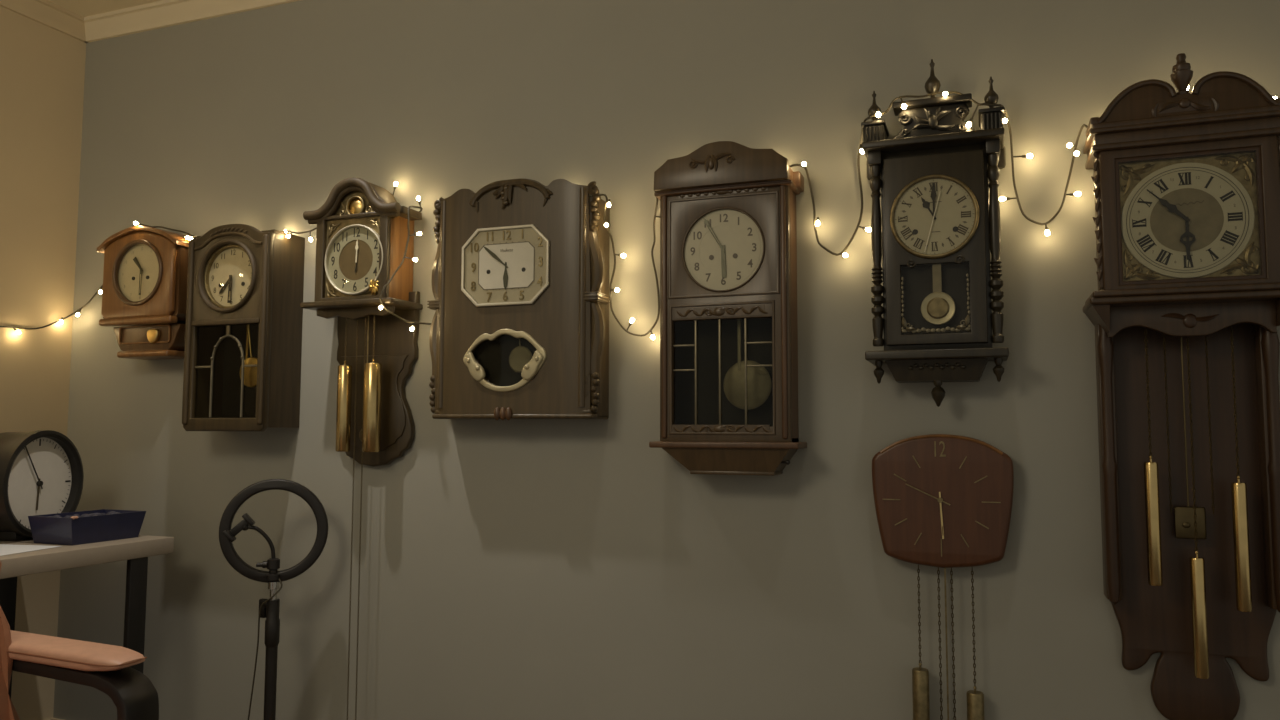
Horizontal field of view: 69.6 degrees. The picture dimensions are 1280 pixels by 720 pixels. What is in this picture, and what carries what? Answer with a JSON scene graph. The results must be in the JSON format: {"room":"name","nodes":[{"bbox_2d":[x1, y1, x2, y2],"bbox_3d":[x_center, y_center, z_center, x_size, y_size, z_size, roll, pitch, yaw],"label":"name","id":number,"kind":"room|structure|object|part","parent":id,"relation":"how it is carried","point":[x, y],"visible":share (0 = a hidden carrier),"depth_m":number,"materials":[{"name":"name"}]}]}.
{"room":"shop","nodes":[
{"label":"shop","id":0,"kind":"room"},
{"bbox_2d":[0,6,85,719],"bbox_3d":[-2.721,-0.104,1.777,0.120,2.620,3.400,-1,-5,20],"label":"wall","id":1,"kind":"structure","parent":0,"point":[42,67],"depth_m":3.23,"materials":[{"name":"beige paint"}]},
{"bbox_2d":[0,0,85,42],"bbox_3d":[-2.633,-1.336,1.838,0.062,0.063,3.400,-1,-5,20],"label":"trim","id":2,"kind":"structure","parent":1,"relation":"attached to","point":[45,12],"depth_m":3.27,"materials":[{"name":"beige paint"}]},
{"bbox_2d":[48,0,161,16],"bbox_3d":[0.011,-1.457,0.856,5.707,0.045,3.400,-1,-5,20],"label":"ceiling","id":3,"kind":"structure","parent":0,"point":[84,8],"depth_m":3.27,"materials":[{"name":"paint"}]},
{"bbox_2d":[53,0,1279,719],"bbox_3d":[0.568,-0.047,2.425,5.827,2.620,0.120,-1,-5,20],"label":"wall","id":4,"kind":"structure","parent":0,"point":[513,569],"depth_m":2.60,"materials":[{"name":"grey paint"}]},
{"bbox_2d":[97,226,189,359],"bbox_3d":[-1.668,-0.227,3.138,0.362,0.442,0.138,-1,-5,20],"label":"wall clock","id":5,"kind":"object","parent":4,"relation":"attached to","point":[145,270],"visible":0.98,"depth_m":3.08,"materials":[{"name":"brown wood"}]},
{"bbox_3d":[-1.684,-0.131,3.085,0.324,0.024,0.035,-1,-5,20],"label":"moulding","id":6,"kind":"part","parent":5,"relation":"part of","materials":[{"name":"brown wood"}]},
{"bbox_3d":[-1.668,-0.409,3.151,0.362,0.077,0.136,-1,-5,20],"label":"moulding","id":7,"kind":"part","parent":5,"relation":"part of","materials":[{"name":"brown wood"}]},
{"bbox_3d":[-1.667,-0.086,3.095,0.230,0.062,0.006,-1,-5,20],"label":"panel","id":8,"kind":"part","parent":5,"relation":"part of","materials":[{"name":"brown wood"}]},
{"bbox_3d":[-1.643,-0.017,3.123,0.229,0.022,0.118,-1,-5,20],"label":"rail","id":9,"kind":"part","parent":5,"relation":"part of","materials":[{"name":"brown wood"}]},
{"bbox_2d":[84,0,300,42],"bbox_3d":[0.596,-1.285,2.411,5.707,0.063,0.062,-1,-5,20],"label":"trim","id":10,"kind":"structure","parent":4,"relation":"attached to","point":[164,13],"depth_m":3.26,"materials":[{"name":"paint"}]},
{"bbox_2d":[182,224,304,430],"bbox_3d":[-1.276,-0.100,2.963,0.326,0.656,0.173,-1,-5,20],"label":"wall clock","id":11,"kind":"object","parent":4,"relation":"attached to","point":[243,351],"visible":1,"depth_m":2.92,"materials":[{"name":"brown wood"}]},
{"bbox_3d":[-1.303,-0.119,2.890,0.272,0.016,0.008,-1,-5,20],"label":"door rail","id":12,"kind":"part","parent":11,"relation":"part of","materials":[{"name":"brown wood"}]},
{"bbox_2d":[301,177,422,719],"bbox_3d":[-0.854,0.304,2.779,0.337,1.710,0.163,-1,-5,20],"label":"wall clock","id":13,"kind":"object","parent":4,"relation":"attached to","point":[362,230],"visible":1,"depth_m":2.80,"materials":[{"name":"brown wood"}]},
{"bbox_3d":[-0.902,-0.076,2.822,0.004,0.166,0.004,2,-5,-24],"label":"chain","id":14,"kind":"part","parent":13,"relation":"part of","materials":[{"name":"metal"}]},
{"bbox_3d":[-0.872,-0.488,2.786,0.337,0.130,0.034,-1,-5,20],"label":"bonnet moulding","id":15,"kind":"part","parent":13,"relation":"part of","materials":[{"name":"brown wood"}]},
{"bbox_2d":[314,212,390,301],"bbox_3d":[-0.869,-0.309,2.782,0.262,0.268,0.022,-1,-5,20],"label":"clock face","id":16,"kind":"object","parent":13,"relation":"attached to","point":[353,249],"depth_m":2.78,"materials":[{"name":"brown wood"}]},
{"bbox_3d":[-0.867,-0.308,2.787,0.212,0.248,0.006,-1,-5,20],"label":"dial plate","id":17,"kind":"part","parent":13,"relation":"part of","materials":[{"name":"gold metal"}]},
{"bbox_3d":[-0.868,0.499,2.777,0.004,1.320,0.004,2,-5,-24],"label":"chain","id":18,"kind":"part","parent":13,"relation":"part of","materials":[{"name":"metal"}]},
{"bbox_3d":[-0.840,0.499,2.766,0.004,1.320,0.004,2,-5,-24],"label":"chain","id":19,"kind":"part","parent":13,"relation":"part of","materials":[{"name":"metal"}]},
{"bbox_2d":[301,297,422,310],"bbox_3d":[-0.850,-0.165,2.813,0.330,0.018,0.163,-1,-5,20],"label":"shelf","id":20,"kind":"object","parent":13,"relation":"attached to","point":[320,303],"depth_m":2.76,"materials":[{"name":"brown wood"}]},
{"bbox_3d":[-0.806,-0.080,2.787,0.004,0.162,0.004,2,-5,-24],"label":"chain","id":21,"kind":"part","parent":13,"relation":"part of","materials":[{"name":"metal"}]},
{"bbox_3d":[-0.730,-0.311,2.798,0.012,0.273,0.125,-1,-5,20],"label":"panel","id":22,"kind":"part","parent":13,"relation":"part of","materials":[{"name":"orange wood"}]},
{"bbox_2d":[427,178,609,420],"bbox_3d":[-0.351,-0.169,2.641,0.556,0.685,0.137,-1,-5,20],"label":"wall clock","id":23,"kind":"object","parent":4,"relation":"attached to","point":[519,329],"visible":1,"depth_m":2.58,"materials":[{"name":"brown wood"}]},
{"bbox_3d":[-0.344,0.155,2.621,0.504,0.026,0.122,-1,-5,20],"label":"moulding","id":24,"kind":"part","parent":23,"relation":"part of","materials":[{"name":"brown wood"}]},
{"bbox_2d":[0,86,1276,339],"bbox_3d":[-0.855,-0.345,2.561,4.419,0.579,1.967,1,-4,-10],"label":"string","id":25,"kind":"object","parent":4,"relation":"attached to","point":[816,222],"visible":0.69,"depth_m":2.39,"materials":[{"name":"brown plastic"}]},
{"bbox_2d":[649,141,806,475],"bbox_3d":[0.226,-0.134,2.416,0.393,0.862,0.147,-1,-5,20],"label":"wall clock","id":26,"kind":"object","parent":4,"relation":"attached to","point":[729,325],"visible":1,"depth_m":2.40,"materials":[{"name":"brown wood"}]},
{"bbox_3d":[0.210,0.022,2.377,0.282,0.342,0.006,-1,-5,20],"label":"door moulding","id":27,"kind":"part","parent":26,"relation":"part of","materials":[{"name":"brown wood"}]},
{"bbox_3d":[0.215,-0.298,2.399,0.300,0.268,0.006,-1,-5,20],"label":"door moulding","id":28,"kind":"part","parent":26,"relation":"part of","materials":[{"name":"brown wood"}]},
{"bbox_3d":[0.219,-0.119,2.396,0.348,0.666,0.020,-1,-5,20],"label":"door","id":29,"kind":"part","parent":26,"relation":"part of","materials":[{"name":"brown wood"}]},
{"bbox_2d":[649,441,806,448],"bbox_3d":[0.229,0.221,2.397,0.392,0.016,0.130,-1,-5,20],"label":"shelf","id":30,"kind":"object","parent":26,"relation":"attached to","point":[652,444],"depth_m":2.34,"materials":[{"name":"brown wood"}]},
{"bbox_3d":[0.232,-0.464,2.454,0.392,0.050,0.120,-1,-5,20],"label":"cornice","id":31,"kind":"part","parent":26,"relation":"part of","materials":[{"name":"brown wood"}]},
{"bbox_3d":[0.364,0.257,2.307,0.026,0.012,0.012,-1,-5,20],"label":"latch knob","id":32,"kind":"part","parent":26,"relation":"part of","materials":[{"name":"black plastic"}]},
{"bbox_2d":[861,59,1008,406],"bbox_3d":[0.721,-0.313,2.251,0.334,0.855,0.135,-1,-5,20],"label":"wall clock","id":33,"kind":"object","parent":4,"relation":"attached to","point":[939,229],"visible":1,"depth_m":2.21,"materials":[{"name":"black wood"}]},
{"bbox_2d":[862,128,1004,159],"bbox_3d":[0.722,-0.527,2.267,0.326,0.018,0.135,-1,-5,20],"label":"shelf","id":34,"kind":"object","parent":33,"relation":"attached to","point":[964,139],"depth_m":2.23,"materials":[{"name":"black wood"}]},
{"bbox_3d":[0.712,-0.267,2.221,0.230,0.460,0.030,-1,-5,20],"label":"door","id":35,"kind":"part","parent":33,"relation":"part of","materials":[{"name":"black wood"}]},
{"bbox_2d":[865,347,1008,363],"bbox_3d":[0.718,-0.010,2.229,0.323,0.022,0.135,-1,-5,20],"label":"shelf","id":36,"kind":"object","parent":33,"relation":"attached to","point":[890,355],"depth_m":2.18,"materials":[{"name":"black wood"}]},
{"bbox_2d":[872,434,1013,719],"bbox_3d":[0.732,0.656,2.210,0.327,0.952,0.066,-1,-5,20],"label":"wall clock","id":37,"kind":"object","parent":4,"relation":"attached to","point":[944,501],"visible":1,"depth_m":2.21,"materials":[{"name":"brown wood"}]},
{"bbox_3d":[0.676,0.616,2.226,0.004,0.239,0.004,2,-5,-24],"label":"chain","id":38,"kind":"part","parent":37,"relation":"part of","materials":[{"name":"metal"}]},
{"bbox_3d":[0.720,0.813,2.200,0.004,0.636,0.004,2,-5,-24],"label":"chain","id":39,"kind":"part","parent":37,"relation":"part of","materials":[{"name":"metal"}]},
{"bbox_3d":[0.748,0.812,2.190,0.004,0.636,0.004,2,-5,-24],"label":"chain","id":40,"kind":"part","parent":37,"relation":"part of","materials":[{"name":"metal"}]},
{"bbox_3d":[0.791,0.633,2.182,0.004,0.283,0.004,2,-5,-24],"label":"chain","id":41,"kind":"part","parent":37,"relation":"part of","materials":[{"name":"metal"}]},
{"bbox_2d":[1083,53,1279,719],"bbox_3d":[1.207,0.081,2.017,0.400,1.507,0.176,-1,-5,20],"label":"wall clock","id":42,"kind":"object","parent":4,"relation":"attached to","point":[1184,311],"visible":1,"depth_m":2.02,"materials":[{"name":"brown wood"}]},
{"bbox_3d":[1.061,0.224,2.080,0.034,0.650,0.034,-1,-5,20],"label":"turned post","id":43,"kind":"part","parent":42,"relation":"part of","materials":[{"name":"brown wood"}]},
{"bbox_3d":[1.075,0.212,2.115,0.032,0.660,0.063,-1,-5,20],"label":"rail","id":44,"kind":"part","parent":42,"relation":"part of","materials":[{"name":"brown wood"}]},
{"bbox_3d":[1.096,-0.573,2.035,0.160,0.090,0.013,-1,-5,20],"label":"pediment moulding","id":45,"kind":"part","parent":42,"relation":"part of","materials":[{"name":"brown wood"}]},
{"bbox_3d":[1.129,0.060,2.045,0.004,0.312,0.004,2,-5,-24],"label":"chain","id":46,"kind":"part","parent":42,"relation":"part of","materials":[{"name":"metal"}]},
{"bbox_3d":[1.173,0.122,2.046,0.004,0.434,0.004,2,-5,-24],"label":"chain","id":47,"kind":"part","parent":42,"relation":"part of","materials":[{"name":"metal"}]},
{"bbox_2d":[1083,282,1279,312],"bbox_3d":[1.207,-0.136,2.033,0.400,0.030,0.176,-1,-5,20],"label":"shelf","id":48,"kind":"object","parent":42,"relation":"attached to","point":[1150,296],"depth_m":1.98,"materials":[{"name":"brown wood"}]},
{"bbox_3d":[1.210,-0.497,2.064,0.376,0.064,0.168,-1,-5,20],"label":"cornice","id":49,"kind":"part","parent":42,"relation":"part of","materials":[{"name":"brown wood"}]},
{"bbox_2d":[1091,135,1279,290],"bbox_3d":[1.212,-0.327,2.059,0.372,0.376,0.152,-1,-5,20],"label":"hood","id":50,"kind":"object","parent":42,"relation":"attached to","point":[1171,210],"depth_m":2.00,"materials":[{"name":"brown wood"}]},
{"bbox_3d":[1.193,-0.308,2.007,0.276,0.282,0.008,-1,-5,20],"label":"dial plate","id":51,"kind":"part","parent":42,"relation":"part of","materials":[{"name":"gold metal"}]},
{"bbox_3d":[1.205,0.160,2.010,0.004,0.516,0.004,2,-5,-24],"label":"chain","id":52,"kind":"part","parent":42,"relation":"part of","materials":[{"name":"metal"}]},
{"bbox_3d":[1.248,0.120,2.018,0.004,0.434,0.004,2,-5,-24],"label":"chain","id":53,"kind":"part","parent":42,"relation":"part of","materials":[{"name":"metal"}]},
{"bbox_3d":[1.284,0.077,1.986,0.004,0.353,0.004,2,-5,-24],"label":"chain","id":54,"kind":"part","parent":42,"relation":"part of","materials":[{"name":"metal"}]},
{"bbox_3d":[1.273,-0.577,1.970,0.160,0.090,0.013,-1,-5,20],"label":"pediment moulding","id":55,"kind":"part","parent":42,"relation":"part of","materials":[{"name":"brown wood"}]},
{"bbox_3d":[1.371,0.204,2.004,0.032,0.660,0.063,-1,-5,20],"label":"rail","id":56,"kind":"part","parent":42,"relation":"part of","materials":[{"name":"brown wood"}]},
{"bbox_3d":[1.361,0.217,1.968,0.034,0.650,0.034,-1,-5,20],"label":"turned post","id":57,"kind":"part","parent":42,"relation":"part of","materials":[{"name":"brown wood"}]},
{"bbox_3d":[0.005,1.163,0.659,5.707,0.060,3.400,-1,-5,20],"label":"floor","id":58,"kind":"structure","parent":0,"visible":0},
{"bbox_2d":[0,561,158,719],"bbox_3d":[-1.262,0.720,1.530,0.832,0.946,0.654,-1,-5,20],"label":"armchair","id":59,"kind":"object","parent":58,"relation":"on","point":[106,668],"visible":1,"depth_m":1.74,"materials":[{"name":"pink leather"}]},
{"bbox_3d":[-1.358,0.548,1.581,0.237,0.594,0.496,-1,-5,20],"label":"backrest","id":60,"kind":"part","parent":59,"relation":"part of","materials":[{"name":"beige leather"}]},
{"bbox_3d":[-1.238,0.897,1.809,0.674,0.636,0.074,-1,-5,20],"label":"arm frame","id":61,"kind":"part","parent":59,"relation":"part of","materials":[{"name":"black wood"}]},
{"bbox_2d":[0,535,173,697],"bbox_3d":[-2.064,0.875,2.243,0.705,0.740,1.570,-1,-5,20],"label":"desk","id":62,"kind":"object","parent":58,"relation":"on","point":[137,550],"visible":0.56,"depth_m":2.73,"materials":[{"name":"beige wood"}]},
{"bbox_3d":[-2.080,0.957,3.003,0.020,0.690,0.060,-1,-5,20],"label":"leg","id":63,"kind":"part","parent":62,"relation":"part of","materials":[{"name":"black metal"}]},
{"bbox_2d":[0,544,60,555],"bbox_3d":[-1.786,0.524,2.512,0.210,0.001,0.297,-1,-4,11],"label":"paper sheet","id":64,"kind":"object","parent":62,"relation":"on","point":[5,549],"visible":1,"depth_m":2.58,"materials":[{"name":"white paper"}]},
{"bbox_2d":[0,430,83,540],"bbox_3d":[-1.897,0.382,2.831,0.156,0.332,0.326,0,-4,6],"label":"desk clock","id":65,"kind":"object","parent":62,"relation":"on","point":[41,471],"visible":0.88,"depth_m":2.81,"materials":[{"name":"black plastic"}]},
{"bbox_2d":[28,509,145,544],"bbox_3d":[-1.675,0.504,2.796,0.182,0.084,0.254,-1,-5,20],"label":"tray","id":66,"kind":"object","parent":62,"relation":"on","point":[91,526],"visible":1,"depth_m":2.72,"materials":[{"name":"blue plastic"}]},
{"bbox_3d":[-1.513,0.939,2.744,0.020,0.690,0.060,-1,-5,20],"label":"leg","id":67,"kind":"part","parent":62,"relation":"part of","materials":[{"name":"black metal"}]},
{"bbox_2d":[219,479,327,719],"bbox_3d":[-1.079,0.820,2.718,0.460,0.931,0.292,-2,-5,30],"label":"ring light","id":68,"kind":"object","parent":58,"relation":"on","point":[269,608],"visible":1,"depth_m":2.70,"materials":[{"name":"black plastic"}]},
{"bbox_3d":[-1.113,0.603,2.709,0.031,0.020,0.020,1,-4,-13],"label":"mount knob","id":69,"kind":"part","parent":68,"relation":"part of","materials":[{"name":"black plastic"}]},
{"bbox_3d":[-1.111,0.736,2.726,0.038,0.055,0.022,-1,-5,20],"label":"clamp knob","id":70,"kind":"part","parent":68,"relation":"part of","materials":[{"name":"black plastic"}]}
]}

